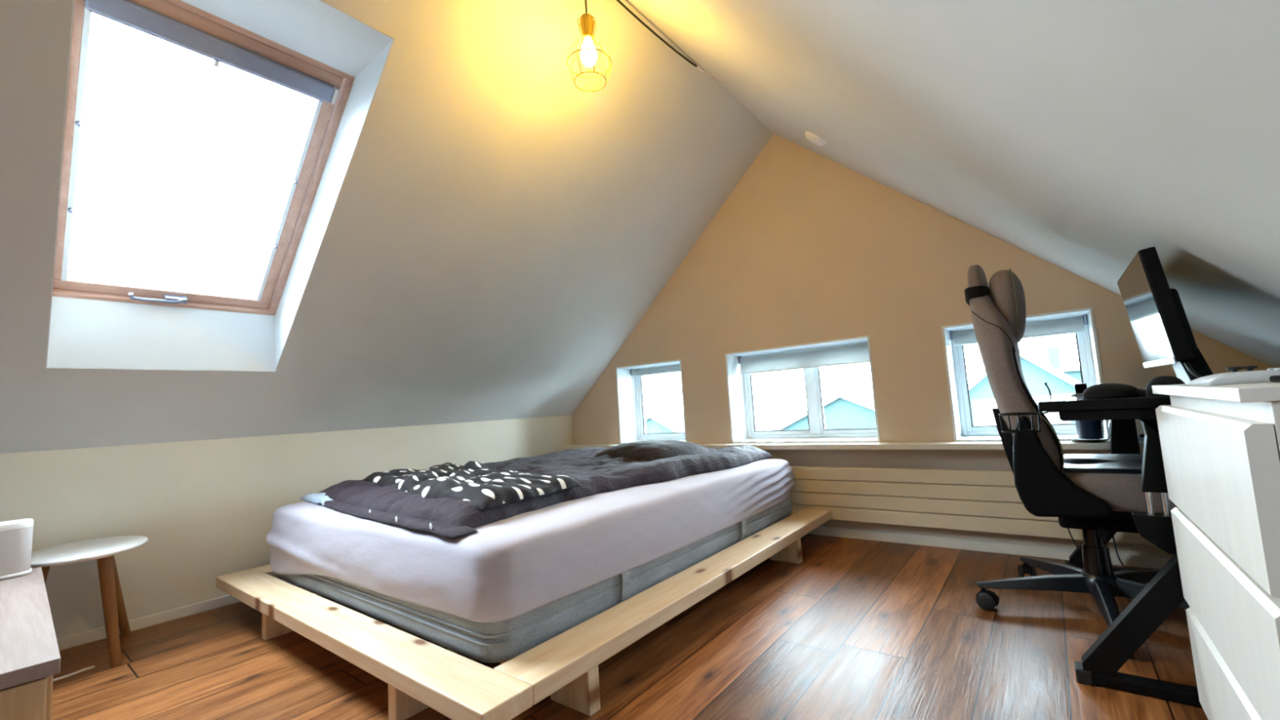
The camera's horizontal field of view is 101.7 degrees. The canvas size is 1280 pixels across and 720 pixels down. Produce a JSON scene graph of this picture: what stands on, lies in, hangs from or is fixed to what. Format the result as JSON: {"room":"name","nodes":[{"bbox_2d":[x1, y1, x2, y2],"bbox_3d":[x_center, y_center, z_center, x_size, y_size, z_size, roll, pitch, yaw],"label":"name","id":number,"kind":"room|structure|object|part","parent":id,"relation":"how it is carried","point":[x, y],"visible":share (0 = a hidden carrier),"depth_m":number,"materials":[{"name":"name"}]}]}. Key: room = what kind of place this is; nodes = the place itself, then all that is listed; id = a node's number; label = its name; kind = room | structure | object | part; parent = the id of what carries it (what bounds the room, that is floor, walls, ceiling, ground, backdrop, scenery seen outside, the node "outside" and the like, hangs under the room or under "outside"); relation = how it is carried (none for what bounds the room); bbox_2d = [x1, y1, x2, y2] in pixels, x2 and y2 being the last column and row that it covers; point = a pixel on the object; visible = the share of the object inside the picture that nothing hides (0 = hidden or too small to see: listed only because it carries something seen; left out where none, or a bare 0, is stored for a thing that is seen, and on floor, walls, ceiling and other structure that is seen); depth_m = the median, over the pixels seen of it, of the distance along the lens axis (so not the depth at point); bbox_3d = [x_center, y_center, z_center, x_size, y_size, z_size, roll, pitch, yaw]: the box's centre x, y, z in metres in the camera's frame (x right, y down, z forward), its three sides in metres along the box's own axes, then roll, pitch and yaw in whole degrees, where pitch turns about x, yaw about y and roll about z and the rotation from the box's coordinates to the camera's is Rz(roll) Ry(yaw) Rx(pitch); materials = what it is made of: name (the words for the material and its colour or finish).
{"room":"attic bedroom","nodes":[
{"label":"attic bedroom","id":0,"kind":"room"},
{"bbox_2d":[0,415,573,639],"bbox_3d":[-2.283,0.756,2.185,0.150,0.775,5.480,-8,-7,38],"label":"wall","id":1,"kind":"structure","parent":0,"point":[205,509],"depth_m":2.37,"materials":[{"name":"paint"}]},
{"bbox_2d":[57,580,297,650],"bbox_3d":[-2.197,1.110,2.102,0.012,0.045,5.480,-8,-7,38],"label":"baseboard","id":2,"kind":"structure","parent":1,"relation":"attached to","point":[91,636],"depth_m":2.24,"materials":[{"name":"paint"}]},
{"bbox_2d":[51,533,1208,719],"bbox_3d":[-0.682,1.007,0.921,4.454,0.150,6.080,-8,-7,38],"label":"floor","id":3,"kind":"structure","parent":0,"point":[858,628],"depth_m":1.66,"materials":[{"name":"brown wood"}]},
{"bbox_2d":[0,566,61,719],"bbox_3d":[-1.679,0.811,1.139,1.160,0.400,0.500,-8,-7,40],"label":"sideboard","id":4,"kind":"object","parent":3,"relation":"on","point":[30,658],"visible":1,"depth_m":1.02,"materials":[{"name":"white wood"}]},
{"bbox_2d":[0,518,33,580],"bbox_3d":[-1.977,0.590,1.616,0.122,0.164,0.122,-8,-7,38],"label":"speaker","id":5,"kind":"object","parent":4,"relation":"on","point":[15,535],"visible":1,"depth_m":1.60},
{"bbox_3d":[-1.174,0.756,0.868,0.018,0.338,0.236,-8,-7,40],"label":"door","id":6,"kind":"part","parent":4,"relation":"part of","materials":[{"name":"brown wood"}]},
{"bbox_2d":[53,665,94,681],"bbox_3d":[-2.018,1.085,1.752,0.256,0.010,0.039,2,-7,-44],"label":"charging cable","id":7,"kind":"object","parent":3,"relation":"on","point":[93,666],"visible":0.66,"depth_m":1.80,"materials":[{"name":"beige plastic"}]},
{"bbox_2d":[31,535,148,667],"bbox_3d":[-2.047,0.902,1.912,0.464,0.414,0.346,-8,-7,38],"label":"side table","id":8,"kind":"object","parent":3,"relation":"on","point":[104,549],"visible":0.85,"depth_m":1.87,"materials":[{"name":"white paint"}]},
{"bbox_3d":[-2.148,0.906,1.836,0.045,0.399,0.095,-8,-7,38],"label":"leg","id":9,"kind":"part","parent":8,"relation":"part of","materials":[{"name":"brown wood"}]},
{"bbox_3d":[-1.906,0.895,1.871,0.081,0.398,0.041,-2,-5,-12],"label":"leg","id":10,"kind":"part","parent":8,"relation":"part of","materials":[{"name":"brown wood"}]},
{"bbox_3d":[-2.110,0.928,2.096,0.042,0.405,0.161,-3,-5,-7],"label":"leg","id":11,"kind":"part","parent":8,"relation":"part of","materials":[{"name":"brown wood"}]},
{"bbox_2d":[215,507,831,719],"bbox_3d":[-0.410,0.988,2.618,1.985,0.165,2.285,-8,-7,38],"label":"frame","id":12,"kind":"object","parent":3,"relation":"on","point":[420,674],"visible":0.56,"depth_m":1.51,"materials":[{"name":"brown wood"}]},
{"bbox_3d":[-1.397,1.024,2.090,0.042,0.117,0.190,-8,-7,38],"label":"leg","id":13,"kind":"part","parent":12,"relation":"part of","materials":[{"name":"brown wood"}]},
{"bbox_3d":[-1.594,1.077,2.535,0.180,0.117,0.042,-8,-7,38],"label":"leg","id":14,"kind":"part","parent":12,"relation":"part of","materials":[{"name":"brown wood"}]},
{"bbox_3d":[-0.612,0.919,1.480,0.042,0.117,0.190,-8,-7,38],"label":"leg","id":15,"kind":"part","parent":12,"relation":"part of","materials":[{"name":"brown wood"}]},
{"bbox_2d":[275,493,792,662],"bbox_3d":[-0.390,0.806,2.671,1.662,0.246,2.070,-8,-7,38],"label":"mattress","id":16,"kind":"object","parent":12,"relation":"on","point":[502,641],"visible":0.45,"depth_m":1.66,"materials":[{"name":"grey fabric"}]},
{"bbox_2d":[265,458,795,622],"bbox_3d":[-0.401,0.752,2.671,1.706,0.299,2.139,-8,-7,38],"label":"fitted sheet","id":17,"kind":"object","parent":16,"relation":"on","point":[516,566],"visible":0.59,"depth_m":1.74,"materials":[{"name":"white fabric"}]},
{"bbox_2d":[299,445,773,537],"bbox_3d":[-0.453,0.569,2.727,1.558,0.092,2.073,-8,-7,38],"label":"duvet","id":18,"kind":"object","parent":17,"relation":"on","point":[446,517],"visible":0.73,"depth_m":2.20,"materials":[{"name":"grey fabric"}]},
{"bbox_2d":[362,461,582,510],"bbox_3d":[-0.801,0.499,2.258,0.510,0.094,1.344,2,-7,-44],"label":"pillow","id":19,"kind":"object","parent":18,"relation":"on","point":[473,482],"visible":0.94,"depth_m":1.94,"materials":[{"name":"black fabric"}]},
{"bbox_2d":[595,439,709,461],"bbox_3d":[0.062,0.535,3.104,0.523,0.120,0.766,0,-7,-37],"label":"pillow","id":20,"kind":"object","parent":18,"relation":"on","point":[650,450],"visible":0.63,"depth_m":2.86,"materials":[{"name":"grey fabric"}]},
{"bbox_3d":[-0.052,0.751,1.765,0.014,0.115,0.042,-8,-7,38],"label":"carry handle","id":21,"kind":"part","parent":16,"relation":"part of","materials":[{"name":"grey fabric"}]},
{"bbox_3d":[0.483,0.782,2.450,0.014,0.115,0.042,-8,-7,38],"label":"carry handle","id":22,"kind":"part","parent":16,"relation":"part of","materials":[{"name":"grey fabric"}]},
{"bbox_3d":[-0.182,0.889,1.438,0.154,0.117,0.042,-8,-7,38],"label":"leg","id":23,"kind":"part","parent":12,"relation":"part of","materials":[{"name":"brown wood"}]},
{"bbox_3d":[0.723,0.940,2.595,0.154,0.117,0.042,-8,-7,38],"label":"leg","id":24,"kind":"part","parent":12,"relation":"part of","materials":[{"name":"brown wood"}]},
{"bbox_2d":[964,264,1190,658],"bbox_3d":[1.544,0.241,1.821,0.732,1.266,0.704,-8,-7,38],"label":"office chair","id":25,"kind":"object","parent":3,"relation":"on","point":[1096,495],"visible":0.82,"depth_m":1.76,"materials":[{"name":"beige fabric"}]},
{"bbox_2d":[988,270,1026,342],"bbox_3d":[1.404,-0.199,1.985,0.111,0.277,0.310,-8,-7,38],"label":"cushion","id":26,"kind":"object","parent":25,"relation":"on","point":[1006,296],"depth_m":1.88,"materials":[{"name":"beige fabric"}]},
{"bbox_3d":[1.411,0.046,1.968,0.216,0.836,0.510,-8,-7,38],"label":"backrest","id":27,"kind":"part","parent":25,"relation":"part of","materials":[{"name":"beige fabric"}]},
{"bbox_3d":[1.397,0.789,1.859,0.342,0.055,0.058,-5,-6,18],"label":"leg","id":28,"kind":"part","parent":25,"relation":"part of","materials":[{"name":"black plastic"}]},
{"bbox_3d":[1.340,0.175,1.753,0.103,0.451,0.030,-6,-6,24],"label":"bolster trim","id":29,"kind":"part","parent":25,"relation":"part of","materials":[{"name":"black fabric"}]},
{"bbox_3d":[1.588,0.790,1.998,0.058,0.055,0.342,-3,-5,0],"label":"leg","id":30,"kind":"part","parent":25,"relation":"part of","materials":[{"name":"black plastic"}]},
{"bbox_3d":[1.466,0.765,1.639,0.060,0.055,0.343,-8,-7,38],"label":"leg","id":31,"kind":"part","parent":25,"relation":"part of","materials":[{"name":"black plastic"}]},
{"bbox_3d":[1.494,0.537,1.667,0.169,0.032,0.035,1,-7,-38],"label":"tension knob","id":32,"kind":"part","parent":25,"relation":"part of","materials":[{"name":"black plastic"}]},
{"bbox_3d":[1.641,0.418,1.772,0.558,0.123,0.498,-8,-7,38],"label":"seat","id":33,"kind":"part","parent":25,"relation":"part of","materials":[{"name":"beige fabric"}]},
{"bbox_3d":[1.779,0.766,1.861,0.342,0.055,0.058,-2,-6,-18],"label":"leg","id":34,"kind":"part","parent":25,"relation":"part of","materials":[{"name":"black plastic"}]},
{"bbox_3d":[1.706,0.750,1.637,0.058,0.055,0.342,0,-6,-36],"label":"leg","id":35,"kind":"part","parent":25,"relation":"part of","materials":[{"name":"black plastic"}]},
{"bbox_2d":[1067,528,1147,584],"bbox_3d":[1.929,0.676,2.056,0.079,0.406,0.578,-2,-6,-18],"label":"lead","id":36,"kind":"object","parent":3,"relation":"on","point":[1069,532],"visible":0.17,"depth_m":2.12,"materials":[{"name":"black rubber"}]},
{"bbox_2d":[1038,382,1201,706],"bbox_3d":[1.770,0.453,1.659,0.718,0.788,1.146,-8,-7,38],"label":"desk","id":37,"kind":"object","parent":3,"relation":"on","point":[1100,665],"depth_m":1.36,"materials":[{"name":"black metal"}]},
{"bbox_2d":[998,411,1058,433],"bbox_3d":[1.171,0.184,1.559,0.160,0.061,0.105,-8,-7,38],"label":"cup holder","id":38,"kind":"object","parent":37,"relation":"attached to","point":[1018,414],"visible":1,"depth_m":1.56,"materials":[{"name":"black metal"}]},
{"bbox_2d":[1044,382,1051,395],"bbox_3d":[1.601,0.115,2.046,0.018,0.055,0.006,-8,-7,38],"label":"hook","id":39,"kind":"object","parent":37,"relation":"on","point":[1045,384],"visible":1,"depth_m":2.04,"materials":[{"name":"black metal"}]},
{"bbox_2d":[1070,383,1087,395],"bbox_3d":[1.584,0.107,1.875,0.060,0.042,0.060,-8,-7,38],"label":"desk clock","id":40,"kind":"object","parent":37,"relation":"on","point":[1079,388],"visible":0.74,"depth_m":1.86,"materials":[{"name":"black plastic"}]},
{"bbox_3d":[1.943,0.683,2.137,0.315,0.394,0.045,-8,-7,38],"label":"leg","id":41,"kind":"part","parent":37,"relation":"part of","materials":[{"name":"black metal"}]},
{"bbox_3d":[1.450,0.088,1.568,0.184,0.040,0.173,-8,-7,38],"label":"cap","id":42,"kind":"part","parent":37,"relation":"part of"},
{"bbox_3d":[1.306,0.647,1.323,0.315,0.394,0.045,-8,-7,38],"label":"leg","id":43,"kind":"part","parent":37,"relation":"part of","materials":[{"name":"black metal"}]},
{"bbox_2d":[1145,375,1185,396],"bbox_3d":[1.417,0.069,1.410,0.084,0.052,0.190,-8,-7,38],"label":"headphones","id":44,"kind":"object","parent":37,"relation":"on","point":[1166,380],"visible":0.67,"depth_m":1.36,"materials":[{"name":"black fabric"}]},
{"bbox_2d":[1117,246,1213,383],"bbox_3d":[1.639,-0.107,1.546,0.249,0.401,0.555,-8,-7,38],"label":"monitor","id":45,"kind":"object","parent":37,"relation":"on","point":[1162,331],"visible":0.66,"depth_m":1.45,"materials":[{"name":"black plastic"}]},
{"bbox_3d":[1.617,0.019,1.529,0.077,0.150,0.197,-8,-7,38],"label":"stand arm","id":46,"kind":"part","parent":45,"relation":"part of","materials":[{"name":"black plastic"}]},
{"bbox_2d":[1151,382,1279,719],"bbox_3d":[1.275,0.412,0.830,0.495,0.777,0.755,-8,-7,38],"label":"dresser","id":47,"kind":"object","parent":3,"relation":"on","point":[1220,444],"visible":1,"depth_m":0.86,"materials":[{"name":"white wood"}]},
{"bbox_3d":[1.078,0.214,0.993,0.028,0.230,0.747,-8,-7,38],"label":"drawer","id":48,"kind":"part","parent":47,"relation":"part of","materials":[{"name":"white wood"}]},
{"bbox_3d":[1.107,0.691,0.949,0.028,0.221,0.747,-8,-7,38],"label":"drawer","id":49,"kind":"part","parent":47,"relation":"part of","materials":[{"name":"white wood"}]},
{"bbox_3d":[1.093,0.455,0.971,0.028,0.216,0.747,-8,-7,38],"label":"drawer","id":50,"kind":"part","parent":47,"relation":"part of","materials":[{"name":"white wood"}]},
{"bbox_2d":[1186,365,1279,386],"bbox_3d":[1.129,0.028,0.983,0.126,0.032,0.190,-8,-7,38],"label":"game controller","id":51,"kind":"object","parent":47,"relation":"on","point":[1251,376],"visible":0.97,"depth_m":0.93,"materials":[{"name":"white plastic"}]},
{"bbox_2d":[1269,375,1279,382],"bbox_3d":[1.052,0.027,0.830,0.035,0.014,0.145,-8,-7,38],"label":"remote control","id":52,"kind":"object","parent":47,"relation":"on","point":[1273,378],"visible":1,"depth_m":0.88,"materials":[{"name":"black plastic"}]},
{"bbox_2d":[0,0,1279,453],"bbox_3d":[-0.713,-0.696,1.173,4.010,1.814,5.920,-8,-7,38],"label":"ceiling","id":53,"kind":"structure","parent":0,"point":[500,228],"depth_m":2.00,"materials":[{"name":"paint"}]},
{"bbox_2d":[45,0,394,372],"bbox_3d":[-1.518,-0.570,1.834,1.243,1.117,0.778,-8,-7,38],"label":"window","id":54,"kind":"structure","parent":53,"relation":"attached to","point":[96,321],"depth_m":1.99,"materials":[{"name":"paint"}]},
{"bbox_3d":[-1.930,-0.244,2.081,0.026,0.030,0.166,-8,-7,38],"label":"handle","id":55,"kind":"part","parent":54,"relation":"part of","materials":[{"name":"silver metal"}]},
{"bbox_3d":[-1.653,-0.686,1.924,0.776,0.689,0.629,-8,-7,38],"label":"glass","id":56,"kind":"part","parent":54,"relation":"part of","materials":[{"name":"glass"}]},
{"bbox_3d":[-1.903,-0.250,2.137,0.031,0.031,0.071,-8,-7,38],"label":"latch plate","id":57,"kind":"part","parent":54,"relation":"part of","materials":[{"name":"silver metal"}]},
{"bbox_3d":[-1.644,-0.681,1.928,0.814,0.732,0.695,-8,-7,38],"label":"sash","id":58,"kind":"part","parent":54,"relation":"part of","materials":[{"name":"brown wood"}]},
{"bbox_3d":[-1.644,-0.681,1.928,0.877,0.788,0.697,-8,-7,38],"label":"sash","id":59,"kind":"part","parent":54,"relation":"part of","materials":[{"name":"brown wood"}]},
{"bbox_2d":[61,0,338,301],"bbox_3d":[-1.627,-0.669,1.915,0.809,0.712,0.654,-8,-7,38],"label":"blind","id":60,"kind":"object","parent":54,"relation":"attached to","point":[129,13],"visible":0.95,"depth_m":1.71,"materials":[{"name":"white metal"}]},
{"bbox_3d":[-1.837,-0.654,1.692,0.749,0.669,0.015,-8,-7,40],"label":"rail","id":61,"kind":"part","parent":60,"relation":"part of","materials":[{"name":"paint"}]},
{"bbox_3d":[-1.469,-0.634,2.162,0.748,0.669,0.015,-8,-7,38],"label":"rail","id":62,"kind":"part","parent":60,"relation":"part of","materials":[{"name":"paint"}]},
{"bbox_3d":[-1.639,-0.682,1.936,0.908,0.821,0.746,-8,-7,38],"label":"frame","id":63,"kind":"part","parent":54,"relation":"part of","materials":[{"name":"brown wood"}]},
{"bbox_2d":[566,0,720,92],"bbox_3d":[0.071,-1.246,2.277,0.164,0.488,1.036,-8,-7,38],"label":"pendant lamp","id":64,"kind":"object","parent":53,"relation":"hanging from","point":[588,53],"visible":1,"depth_m":1.91,"materials":[{"name":"gold metal"}]},
{"bbox_3d":[-0.205,-1.386,1.945,0.006,0.212,0.006,-5,-5,15],"label":"drop cord","id":65,"kind":"part","parent":64,"relation":"part of","materials":[{"name":"black rubber"}]},
{"bbox_2d":[579,13,594,41],"bbox_3d":[-0.195,-1.233,1.931,0.052,0.097,0.052,-8,-7,38],"label":"socket","id":66,"kind":"object","parent":64,"relation":"attached to","point":[587,22],"depth_m":1.91,"materials":[{"name":"gold metal"}]},
{"bbox_3d":[-0.189,-1.135,1.922,0.059,0.105,0.059,-8,-7,38],"label":"bulb","id":67,"kind":"part","parent":64,"relation":"part of","materials":[{"name":"white glass"}]},
{"bbox_3d":[0.039,-1.458,2.271,0.009,0.039,0.811,-8,-7,38],"label":"swag cord","id":68,"kind":"part","parent":64,"relation":"part of","materials":[{"name":"black fabric"}]},
{"bbox_2d":[804,131,826,146],"bbox_3d":[0.905,-1.143,2.684,0.098,0.089,0.124,-8,-7,38],"label":"smoke detector","id":69,"kind":"object","parent":53,"relation":"attached to","point":[815,139],"visible":1,"depth_m":2.65,"materials":[{"name":"white plastic"}]},
{"bbox_2d":[572,133,1274,557],"bbox_3d":[1.023,-0.201,3.324,4.154,2.482,0.320,-8,-7,38],"label":"wall","id":70,"kind":"structure","parent":0,"point":[806,246],"depth_m":2.99,"materials":[{"name":"paint"}]},
{"bbox_2d":[615,359,686,444],"bbox_3d":[0.162,0.326,3.960,0.609,0.593,0.304,-8,-7,38],"label":"window","id":71,"kind":"structure","parent":70,"relation":"in","point":[630,390],"depth_m":4.09,"materials":[{"name":"paint"}]},
{"bbox_2d":[630,364,680,377],"bbox_3d":[0.159,0.076,3.999,0.577,0.064,0.047,-8,-7,38],"label":"roller blind","id":72,"kind":"object","parent":71,"relation":"attached to","point":[674,368],"visible":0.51,"depth_m":4.01,"materials":[{"name":"white fabric"}]},
{"bbox_3d":[0.149,0.101,3.982,0.549,0.012,0.010,-8,-7,38],"label":"rail","id":73,"kind":"part","parent":72,"relation":"part of","materials":[{"name":"paint"}]},
{"bbox_3d":[0.221,0.329,4.037,0.585,0.569,0.070,-8,-7,38],"label":"frame","id":74,"kind":"part","parent":71,"relation":"part of","materials":[{"name":"paint"}]},
{"bbox_3d":[0.221,0.329,4.037,0.541,0.525,0.046,-8,-7,38],"label":"sash","id":75,"kind":"part","parent":71,"relation":"part of","materials":[{"name":"paint"}]},
{"bbox_2d":[724,335,879,443],"bbox_3d":[1.034,0.210,3.283,0.912,0.593,0.304,-8,-7,38],"label":"window","id":76,"kind":"structure","parent":70,"relation":"in","point":[742,411],"depth_m":3.34,"materials":[{"name":"paint"}]},
{"bbox_3d":[0.932,0.235,3.485,0.432,0.525,0.046,-8,-7,38],"label":"sash","id":77,"kind":"part","parent":76,"relation":"part of","materials":[{"name":"paint"}]},
{"bbox_2d":[737,342,869,374],"bbox_3d":[1.033,-0.007,3.319,0.880,0.129,0.047,-8,-7,38],"label":"roller blind","id":78,"kind":"object","parent":76,"relation":"attached to","point":[852,353],"visible":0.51,"depth_m":3.28,"materials":[{"name":"white fabric"}]},
{"bbox_3d":[1.026,0.050,3.299,0.852,0.012,0.010,-8,-7,38],"label":"rail","id":79,"kind":"part","parent":78,"relation":"part of","materials":[{"name":"paint"}]},
{"bbox_3d":[1.279,0.189,3.215,0.372,0.525,0.046,-8,-7,38],"label":"sash","id":80,"kind":"part","parent":76,"relation":"part of","materials":[{"name":"paint"}]},
{"bbox_2d":[564,440,1144,449],"bbox_3d":[0.935,0.511,3.089,3.854,0.030,0.110,-8,-7,38],"label":"windowsill","id":81,"kind":"structure","parent":70,"relation":"attached to","point":[1066,445],"depth_m":2.74,"materials":[{"name":"paint"}]},
{"bbox_2d":[1070,420,1107,442],"bbox_3d":[1.969,0.305,2.295,0.128,0.108,0.128,-8,-7,38],"label":"plant pot","id":82,"kind":"object","parent":81,"relation":"on","point":[1087,431],"visible":0.83,"depth_m":2.25,"materials":[{"name":"blue ceramic"}]},
{"bbox_3d":[1.977,0.298,2.290,0.100,0.095,0.100,-8,-7,38],"label":"pot","id":83,"kind":"part","parent":82,"relation":"part of","materials":[{"name":"blue plastic"}]},
{"bbox_2d":[1106,419,1110,441],"bbox_3d":[2.028,0.294,2.231,0.053,0.114,0.050,-8,-7,38],"label":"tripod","id":84,"kind":"object","parent":81,"relation":"on","point":[1108,420],"visible":0.12,"depth_m":2.25,"materials":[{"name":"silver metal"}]},
{"bbox_2d":[1137,433,1144,441],"bbox_3d":[2.110,0.325,2.178,0.110,0.030,0.110,-8,-7,38],"label":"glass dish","id":85,"kind":"object","parent":81,"relation":"on","point":[1141,437],"visible":0.34,"depth_m":2.16,"materials":[{"name":"black glass"}]},
{"bbox_2d":[791,466,1155,546],"bbox_3d":[1.007,0.768,3.043,3.210,0.290,0.074,-8,-7,38],"label":"radiator","id":86,"kind":"object","parent":70,"relation":"attached to","point":[990,501],"visible":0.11,"depth_m":2.65,"materials":[{"name":"metal"}]},
{"bbox_3d":[0.990,0.658,3.040,3.210,0.069,0.040,-8,-7,38],"label":"panel","id":87,"kind":"part","parent":86,"relation":"part of","materials":[{"name":"metal"}]},
{"bbox_3d":[0.994,0.731,3.033,3.210,0.070,0.040,-8,-7,38],"label":"panel","id":88,"kind":"part","parent":86,"relation":"part of","materials":[{"name":"metal"}]},
{"bbox_3d":[0.999,0.804,3.026,3.210,0.070,0.040,-8,-7,38],"label":"panel","id":89,"kind":"part","parent":86,"relation":"part of","materials":[{"name":"metal"}]},
{"bbox_3d":[1.003,0.877,3.019,3.210,0.070,0.040,-8,-7,38],"label":"panel","id":90,"kind":"part","parent":86,"relation":"part of","materials":[{"name":"metal"}]},
{"bbox_2d":[807,525,1171,569],"bbox_3d":[0.999,1.002,3.078,3.842,0.050,0.014,-8,-7,38],"label":"baseboard","id":91,"kind":"structure","parent":70,"relation":"attached to","point":[1128,560],"depth_m":2.55,"materials":[{"name":"paint"}]},
{"bbox_2d":[941,306,1110,441],"bbox_3d":[1.904,0.094,2.607,0.596,0.593,0.304,-8,-7,38],"label":"window","id":92,"kind":"structure","parent":70,"relation":"in","point":[1086,342],"depth_m":2.64,"materials":[{"name":"paint"}]},
{"bbox_2d":[949,314,1088,346],"bbox_3d":[1.902,-0.145,2.645,0.564,0.084,0.047,-8,-7,38],"label":"roller blind","id":93,"kind":"object","parent":92,"relation":"attached to","point":[1072,325],"visible":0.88,"depth_m":2.56,"materials":[{"name":"white fabric"}]},
{"bbox_3d":[1.893,-0.110,2.627,0.536,0.012,0.010,-8,-7,38],"label":"rail","id":94,"kind":"part","parent":93,"relation":"part of","materials":[{"name":"metal"}]},
{"bbox_3d":[1.964,0.098,2.683,0.528,0.525,0.046,-8,-7,38],"label":"sash","id":95,"kind":"part","parent":92,"relation":"part of","materials":[{"name":"paint"}]},
{"label":"outside","id":96,"kind":"structure","parent":0,"visible":0},
{"bbox_2d":[756,420,788,431],"bbox_3d":[44.648,8.554,56.037,120.000,0.200,136.200,-8,-7,38],"label":"ground","id":97,"kind":"structure","parent":96,"point":[771,425],"depth_m":123.18,"materials":[{"name":"white"}]},
{"bbox_2d":[645,412,684,433],"bbox_3d":[2.792,6.502,36.913,12.600,5.480,6.500,-8,-7,38],"label":"house","id":98,"kind":"structure","parent":97,"relation":"on","point":[673,422],"depth_m":34.63,"materials":[{"name":"white"}]},
{"bbox_2d":[772,391,875,430],"bbox_3d":[9.967,4.450,22.814,10.300,6.110,6.000,-8,-7,38],"label":"house","id":99,"kind":"structure","parent":97,"relation":"on","point":[855,410],"depth_m":20.89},
{"bbox_2d":[968,348,1081,426],"bbox_3d":[10.499,3.183,13.879,7.000,6.930,5.500,-8,-7,38],"label":"house","id":100,"kind":"structure","parent":97,"relation":"on","point":[1036,372],"depth_m":11.97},
{"bbox_2d":[1047,346,1081,382],"bbox_3d":[19.141,2.865,17.930,7.800,7.250,6.400,-8,-7,38],"label":"house","id":101,"kind":"structure","parent":97,"relation":"on","point":[1053,352],"depth_m":18.02,"materials":[{"name":"white"}]}
]}

